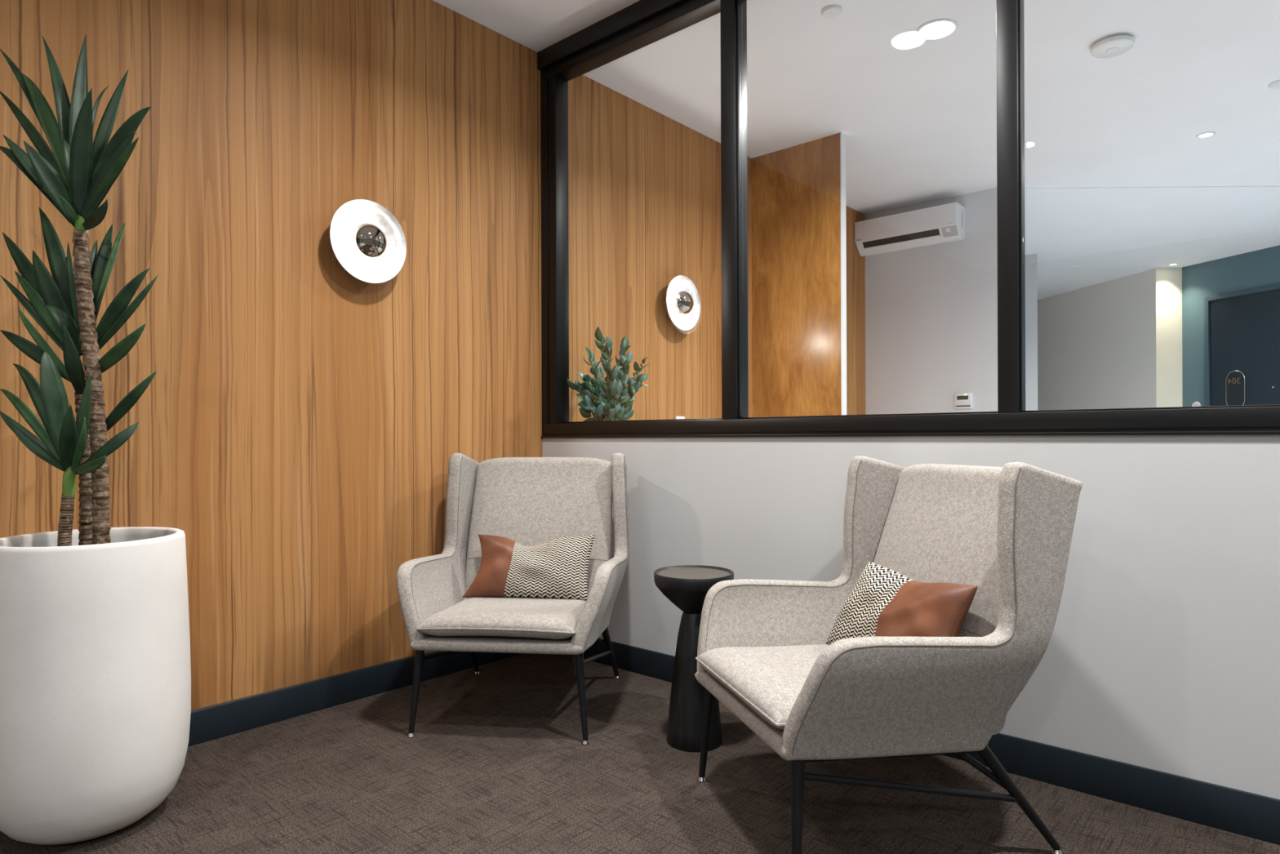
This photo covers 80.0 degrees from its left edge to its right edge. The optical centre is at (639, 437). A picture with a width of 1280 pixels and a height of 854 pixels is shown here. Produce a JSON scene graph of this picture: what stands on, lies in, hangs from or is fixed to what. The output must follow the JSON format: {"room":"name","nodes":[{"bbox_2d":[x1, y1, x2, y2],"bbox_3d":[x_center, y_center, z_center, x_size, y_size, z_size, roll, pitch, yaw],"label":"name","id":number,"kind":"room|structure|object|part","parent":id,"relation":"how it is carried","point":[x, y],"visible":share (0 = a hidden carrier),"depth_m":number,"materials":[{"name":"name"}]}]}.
{"room":"office waiting area","nodes":[
{"label":"office waiting area","id":0,"kind":"room"},
{"bbox_2d":[0,0,865,710],"bbox_3d":[-1.370,-0.394,2.532,0.150,2.700,9.367,0,0,41],"label":"wall","id":1,"kind":"structure","parent":0,"point":[301,419],"depth_m":2.70,"materials":[{"name":"brown wood"}]},
{"bbox_2d":[187,650,523,746],"bbox_3d":[-2.418,0.909,1.209,0.012,0.103,5.988,0,0,41],"label":"baseboard","id":2,"kind":"structure","parent":1,"relation":"attached to","point":[211,723],"depth_m":2.67,"materials":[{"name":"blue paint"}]},
{"bbox_2d":[329,199,406,283],"bbox_3d":[-0.987,-0.709,2.767,0.118,0.299,0.299,0,0,41],"label":"wall sconce","id":3,"kind":"object","parent":1,"relation":"attached to","point":[368,242],"visible":1,"depth_m":2.76,"materials":[{"name":"silver metal"}]},
{"bbox_2d":[675,416,684,418],"bbox_3d":[0.223,-0.083,4.222,0.014,0.075,0.076,0,0,41],"label":"power outlet","id":4,"kind":"object","parent":1,"relation":"attached to","point":[676,417],"visible":0.21,"depth_m":4.21,"materials":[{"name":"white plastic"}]},
{"bbox_2d":[665,275,700,330],"bbox_3d":[0.227,-0.733,4.152,0.118,0.299,0.299,0,0,41],"label":"wall sconce","id":5,"kind":"object","parent":1,"relation":"attached to","point":[682,303],"visible":1,"depth_m":4.15,"materials":[{"name":"silver metal"}]},
{"bbox_2d":[0,653,1279,853],"bbox_3d":[0.395,0.999,0.785,5.200,0.100,3.060,0,0,41],"label":"floor","id":6,"kind":"structure","parent":0,"point":[496,761],"depth_m":2.02,"materials":[{"name":"carpet"}]},
{"bbox_2d":[0,526,191,844],"bbox_3d":[-1.370,0.600,1.900,0.435,0.712,0.435,0,0,41],"label":"planter","id":7,"kind":"object","parent":6,"relation":"on","point":[95,663],"visible":0.96,"depth_m":1.73,"materials":[{"name":"white ceramic"}]},
{"bbox_2d":[0,33,159,546],"bbox_3d":[-1.436,-0.372,1.891,0.481,1.332,0.234,0,0,-2],"label":"yucca plant","id":8,"kind":"object","parent":7,"relation":"on","point":[80,171],"visible":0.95,"depth_m":1.89,"materials":[{"name":"green plant"}]},
{"bbox_3d":[-1.399,0.213,1.860,0.039,0.161,0.030,0,0,-4],"label":"stem","id":9,"kind":"part","parent":8,"relation":"part of","materials":[{"name":"brown plant"}]},
{"bbox_3d":[-1.426,0.067,1.960,0.048,0.455,0.037,0,0,-4],"label":"stem","id":10,"kind":"part","parent":8,"relation":"part of","materials":[{"name":"brown plant"}]},
{"bbox_3d":[-1.365,-0.110,1.899,0.085,0.809,0.040,0,0,-2],"label":"stem","id":11,"kind":"part","parent":8,"relation":"part of","materials":[{"name":"brown plant"}]},
{"bbox_2d":[395,453,628,745],"bbox_3d":[-0.414,0.505,2.736,0.717,0.895,0.741,0,0,7],"label":"armchair","id":12,"kind":"object","parent":6,"relation":"on","point":[526,501],"visible":0.98,"depth_m":2.84,"materials":[{"name":"fabric"}]},
{"bbox_3d":[-0.716,0.801,2.448,0.053,0.282,0.029,0,0,-27],"label":"leg","id":13,"kind":"part","parent":12,"relation":"part of","materials":[{"name":"black metal"}]},
{"bbox_3d":[-0.708,0.381,2.779,0.123,0.645,0.719,0,0,7],"label":"winged armrest","id":14,"kind":"part","parent":12,"relation":"part of","materials":[{"name":"fabric"}]},
{"bbox_3d":[-0.662,0.814,2.988,0.030,0.264,0.211,0,0,-2],"label":"leg","id":15,"kind":"part","parent":12,"relation":"part of","materials":[{"name":"black metal"}]},
{"bbox_3d":[-0.425,0.670,2.632,0.552,0.064,0.500,0,0,7],"label":"seat","id":16,"kind":"part","parent":12,"relation":"part of","materials":[{"name":"fabric"}]},
{"bbox_2d":[417,596,586,639],"bbox_3d":[-0.427,0.604,2.619,0.504,0.097,0.500,0,0,7],"label":"seat cushion","id":17,"kind":"object","parent":12,"relation":"on","point":[451,617],"depth_m":2.42,"materials":[{"name":"fabric"}]},
{"bbox_2d":[462,533,595,599],"bbox_3d":[-0.407,0.470,2.802,0.474,0.220,0.139,0,0,7],"label":"lumbar cushion","id":18,"kind":"object","parent":12,"relation":"on","point":[557,568],"visible":1,"depth_m":2.75,"materials":[{"name":"fabric"}]},
{"bbox_3d":[-0.552,0.472,2.818,0.182,0.218,0.138,0,0,7],"label":"leather panel","id":19,"kind":"part","parent":18,"relation":"part of","materials":[{"name":"brown leather"}]},
{"bbox_3d":[-0.328,0.470,2.793,0.313,0.220,0.138,0,0,7],"label":"woven panel","id":20,"kind":"part","parent":18,"relation":"part of","materials":[{"name":"multicoloured fabric"}]},
{"bbox_3d":[-0.387,0.374,2.976,0.563,0.594,0.257,0,0,7],"label":"backrest","id":21,"kind":"part","parent":12,"relation":"part of","materials":[{"name":"fabric"}]},
{"bbox_3d":[-0.183,0.799,2.387,0.053,0.282,0.029,0,0,40],"label":"leg","id":22,"kind":"part","parent":12,"relation":"part of","materials":[{"name":"black metal"}]},
{"bbox_3d":[-0.119,0.379,2.711,0.123,0.645,0.719,0,0,7],"label":"winged armrest","id":23,"kind":"part","parent":12,"relation":"part of","materials":[{"name":"fabric"}]},
{"bbox_3d":[-0.118,0.812,2.926,0.029,0.264,0.210,0,0,12],"label":"leg","id":24,"kind":"part","parent":12,"relation":"part of","materials":[{"name":"black metal"}]},
{"bbox_2d":[653,564,733,751],"bbox_3d":[0.170,0.685,2.392,0.250,0.531,0.250,0,0,41],"label":"side table","id":25,"kind":"object","parent":6,"relation":"on","point":[686,586],"visible":0.87,"depth_m":2.33,"materials":[{"name":"black wood"}]},
{"bbox_2d":[657,567,729,578],"bbox_3d":[0.169,0.429,2.392,0.225,0.007,0.225,0,0,41],"label":"tabletop","id":26,"kind":"object","parent":25,"relation":"on","point":[663,572],"depth_m":2.42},
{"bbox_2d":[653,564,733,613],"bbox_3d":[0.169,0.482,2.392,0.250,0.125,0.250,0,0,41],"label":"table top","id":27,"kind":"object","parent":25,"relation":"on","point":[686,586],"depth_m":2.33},
{"bbox_2d":[694,455,1082,853],"bbox_3d":[0.565,0.501,1.931,0.741,0.895,0.717,0,0,-15],"label":"armchair","id":28,"kind":"object","parent":6,"relation":"on","point":[763,652],"visible":0.94,"depth_m":1.68,"materials":[{"name":"fabric"}]},
{"bbox_3d":[0.186,0.798,2.105,0.053,0.282,0.029,0,0,41],"label":"leg","id":29,"kind":"part","parent":28,"relation":"part of","materials":[{"name":"black metal"}]},
{"bbox_2d":[697,644,829,729],"bbox_3d":[0.452,0.601,1.900,0.500,0.097,0.504,0,0,-15],"label":"seat cushion","id":30,"kind":"object","parent":28,"relation":"on","point":[761,684],"depth_m":1.85,"materials":[{"name":"fabric"}]},
{"bbox_3d":[0.328,0.797,1.587,0.029,0.282,0.053,0,0,18],"label":"leg","id":31,"kind":"part","parent":28,"relation":"part of","materials":[{"name":"black metal"}]},
{"bbox_3d":[0.494,0.376,2.219,0.719,0.645,0.123,0,0,-15],"label":"winged armrest","id":32,"kind":"part","parent":28,"relation":"part of","materials":[{"name":"fabric"}]},
{"bbox_3d":[0.464,0.667,1.903,0.500,0.064,0.552,0,0,-15],"label":"seat","id":33,"kind":"part","parent":28,"relation":"part of","materials":[{"name":"fabric"}]},
{"bbox_3d":[0.545,0.682,1.657,0.464,0.051,0.022,0,0,-15],"label":"rail","id":34,"kind":"part","parent":28,"relation":"part of","materials":[{"name":"black metal"}]},
{"bbox_2d":[826,560,977,644],"bbox_3d":[0.644,0.456,1.937,0.140,0.240,0.468,0,0,-19],"label":"lumbar cushion","id":35,"kind":"object","parent":28,"relation":"on","point":[883,602],"visible":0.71,"depth_m":1.87,"materials":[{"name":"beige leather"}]},
{"bbox_3d":[0.612,0.459,2.033,0.142,0.234,0.259,0,0,-15],"label":"woven panel","id":36,"kind":"part","parent":35,"relation":"part of","materials":[{"name":"multicoloured fabric"}]},
{"bbox_3d":[0.680,0.454,1.824,0.142,0.236,0.224,0,0,-15],"label":"leather panel","id":37,"kind":"part","parent":35,"relation":"part of","materials":[{"name":"brown leather"}]},
{"bbox_3d":[0.651,0.376,1.648,0.719,0.645,0.123,0,0,-15],"label":"winged armrest","id":38,"kind":"part","parent":28,"relation":"part of","materials":[{"name":"fabric"}]},
{"bbox_3d":[0.797,0.369,1.995,0.257,0.594,0.563,0,0,-15],"label":"backrest","id":39,"kind":"part","parent":28,"relation":"part of","materials":[{"name":"fabric"}]},
{"bbox_3d":[0.852,0.808,1.729,0.210,0.264,0.029,0,0,-10],"label":"leg","id":40,"kind":"part","parent":28,"relation":"part of","materials":[{"name":"black metal"}]},
{"bbox_2d":[751,132,846,417],"bbox_3d":[0.948,-0.403,4.598,0.612,2.700,0.054,0,0,41],"label":"door","id":41,"kind":"structure","parent":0,"point":[798,192],"depth_m":4.55,"materials":[{"name":"brown wood"}]},
{"bbox_2d":[433,0,1279,267],"bbox_3d":[1.854,-1.851,3.446,6.500,0.200,15.000,0,0,41],"label":"ceiling","id":42,"kind":"structure","parent":0,"point":[917,117],"depth_m":3.98,"materials":[{"name":"paint"}]},
{"bbox_2d":[821,4,842,17],"bbox_3d":[0.786,-1.746,3.126,0.084,0.012,0.084,0,0,41],"label":"cover plate","id":43,"kind":"object","parent":42,"relation":"attached to","point":[830,11],"visible":1,"depth_m":3.11,"materials":[{"name":"white plastic"}]},
{"bbox_2d":[915,17,959,40],"bbox_3d":[1.274,-1.751,3.276,0.176,0.006,0.176,0,0,41],"label":"recessed light","id":44,"kind":"object","parent":42,"relation":"in","point":[942,28],"visible":1,"depth_m":3.27,"materials":[{"name":"white plastic"}]},
{"bbox_2d":[1037,265,1155,300],"bbox_3d":[4.627,-1.757,8.816,1.904,0.008,2.947,0,0,17],"label":"bulkhead","id":45,"kind":"structure","parent":42,"relation":"attached to","point":[1052,280],"depth_m":8.28,"materials":[{"name":"paint"}]},
{"bbox_2d":[1089,34,1134,57],"bbox_3d":[2.098,-1.737,3.390,0.170,0.040,0.170,0,0,41],"label":"ceiling sensor","id":46,"kind":"object","parent":42,"relation":"attached to","point":[1115,45],"visible":1,"depth_m":3.36,"materials":[{"name":"white plastic"}]},
{"bbox_2d":[1167,262,1178,265],"bbox_3d":[5.412,-1.761,7.743,0.096,0.006,0.096,0,0,41],"label":"recessed light","id":47,"kind":"object","parent":42,"relation":"in","point":[1173,264],"visible":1,"depth_m":7.73,"materials":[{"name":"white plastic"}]},
{"bbox_2d":[1195,131,1216,138],"bbox_3d":[3.286,-1.759,4.430,0.096,0.006,0.096,0,0,41],"label":"recessed light","id":48,"kind":"object","parent":42,"relation":"in","point":[1207,134],"visible":1,"depth_m":4.42,"materials":[{"name":"white plastic"}]},
{"bbox_2d":[1268,79,1279,88],"bbox_3d":[3.174,-1.756,3.784,0.090,0.012,0.090,0,0,41],"label":"cover plate","id":49,"kind":"object","parent":42,"relation":"attached to","point":[1276,84],"visible":1,"depth_m":3.79,"materials":[{"name":"white plastic"}]},
{"bbox_2d":[542,434,1279,799],"bbox_3d":[1.474,0.469,1.865,5.000,0.953,0.110,0,0,41],"label":"wall","id":50,"kind":"structure","parent":0,"point":[1162,653],"depth_m":2.01,"materials":[{"name":"paint"}]},
{"bbox_2d":[537,0,1279,437],"bbox_3d":[1.461,-0.881,1.857,5.000,1.747,0.132,0,0,41],"label":"window","id":51,"kind":"structure","parent":50,"relation":"in","point":[642,23],"depth_m":2.78,"materials":[{"name":"black"}]},
{"bbox_3d":[1.468,-0.043,1.862,5.000,0.071,0.120,0,0,41],"label":"frame sill","id":52,"kind":"part","parent":51,"relation":"part of","materials":[{"name":"black metal"}]},
{"bbox_2d":[569,637,1279,844],"bbox_3d":[1.435,0.894,1.820,5.000,0.103,0.012,0,0,41],"label":"baseboard","id":53,"kind":"structure","parent":50,"relation":"attached to","point":[1251,815],"depth_m":1.98,"materials":[{"name":"blue paint"}]},
{"bbox_2d":[864,187,997,414],"bbox_3d":[2.141,-0.408,5.762,1.170,2.700,0.120,0,0,41],"label":"wall","id":54,"kind":"structure","parent":0,"point":[931,310],"depth_m":5.64,"materials":[{"name":"white paint"}]},
{"bbox_2d":[854,201,964,256],"bbox_3d":[1.996,-1.540,5.678,0.762,0.245,0.192,0,0,41],"label":"air conditioner","id":55,"kind":"object","parent":54,"relation":"attached to","point":[945,223],"visible":1,"depth_m":5.59,"materials":[{"name":"white plastic"}]},
{"bbox_2d":[862,228,940,248],"bbox_3d":[1.929,-1.473,5.658,0.575,0.045,0.036,0,0,41],"label":"air vent","id":56,"kind":"object","parent":55,"relation":"attached to","point":[913,236],"depth_m":5.64,"materials":[{"name":"black"}]},
{"bbox_3d":[1.937,-1.580,5.611,0.761,0.151,0.010,0,0,41],"label":"panel","id":57,"kind":"part","parent":55,"relation":"part of","materials":[{"name":"white plastic"}]},
{"bbox_2d":[955,392,972,408],"bbox_3d":[2.332,-0.268,5.502,0.116,0.110,0.020,0,0,41],"label":"thermostat","id":58,"kind":"object","parent":54,"relation":"attached to","point":[964,400],"visible":1,"depth_m":5.49,"materials":[{"name":"white plastic"}]},
{"bbox_2d":[1025,253,1037,410],"bbox_3d":[3.736,-0.411,7.450,0.261,2.694,0.250,0,0,27],"label":"wall column","id":59,"kind":"structure","parent":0,"point":[1031,260],"depth_m":7.30,"materials":[{"name":"paint"}]},
{"bbox_2d":[1037,268,1156,410],"bbox_3d":[5.182,-0.416,9.359,0.120,2.694,2.953,0,0,-8],"label":"wall","id":60,"kind":"structure","parent":0,"point":[1096,344],"depth_m":8.67,"materials":[{"name":"white paint"}]},
{"bbox_2d":[1155,267,1182,407],"bbox_3d":[5.475,-0.417,7.952,0.274,2.694,0.120,0,0,-1],"label":"wall","id":61,"kind":"structure","parent":0,"point":[1168,280],"depth_m":7.89,"materials":[{"name":"paint"}]},
{"bbox_2d":[1182,244,1279,406],"bbox_3d":[6.206,-0.420,5.972,0.120,2.694,4.022,0,0,-15],"label":"wall","id":62,"kind":"structure","parent":0,"point":[1259,268],"depth_m":7.68,"materials":[{"name":"paint"}]},
{"bbox_2d":[1191,401,1200,406],"bbox_3d":[5.648,-0.322,7.747,0.012,0.092,0.092,0,0,-16],"label":"button","id":63,"kind":"object","parent":62,"relation":"attached to","point":[1196,403],"visible":0.48,"depth_m":7.74,"materials":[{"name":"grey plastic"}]},
{"bbox_2d":[1204,283,1279,406],"bbox_3d":[5.811,-0.241,7.165,0.049,2.338,1.010,0,0,-15],"label":"door","id":64,"kind":"structure","parent":62,"relation":"in","point":[1242,328],"depth_m":7.27,"materials":[{"name":"blue"}]},
{"bbox_2d":[1226,370,1244,405],"bbox_3d":[5.743,-0.463,7.358,0.011,0.372,0.180,0,0,-16],"label":"door sign","id":65,"kind":"object","parent":64,"relation":"attached to","point":[1235,380],"visible":0.88,"depth_m":7.36,"materials":[{"name":"black"}]},
{"bbox_3d":[3.863,0.986,5.724,6.500,0.100,8.940,0,0,41],"label":"floor","id":66,"kind":"structure","parent":0,"visible":0},
{"bbox_2d":[567,326,648,421],"bbox_3d":[-0.120,0.226,3.484,0.230,1.450,0.567,0,0,41],"label":"potted plant","id":67,"kind":"object","parent":66,"relation":"on","point":[614,401],"visible":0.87,"depth_m":3.42,"materials":[{"name":"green plant"}]}
]}

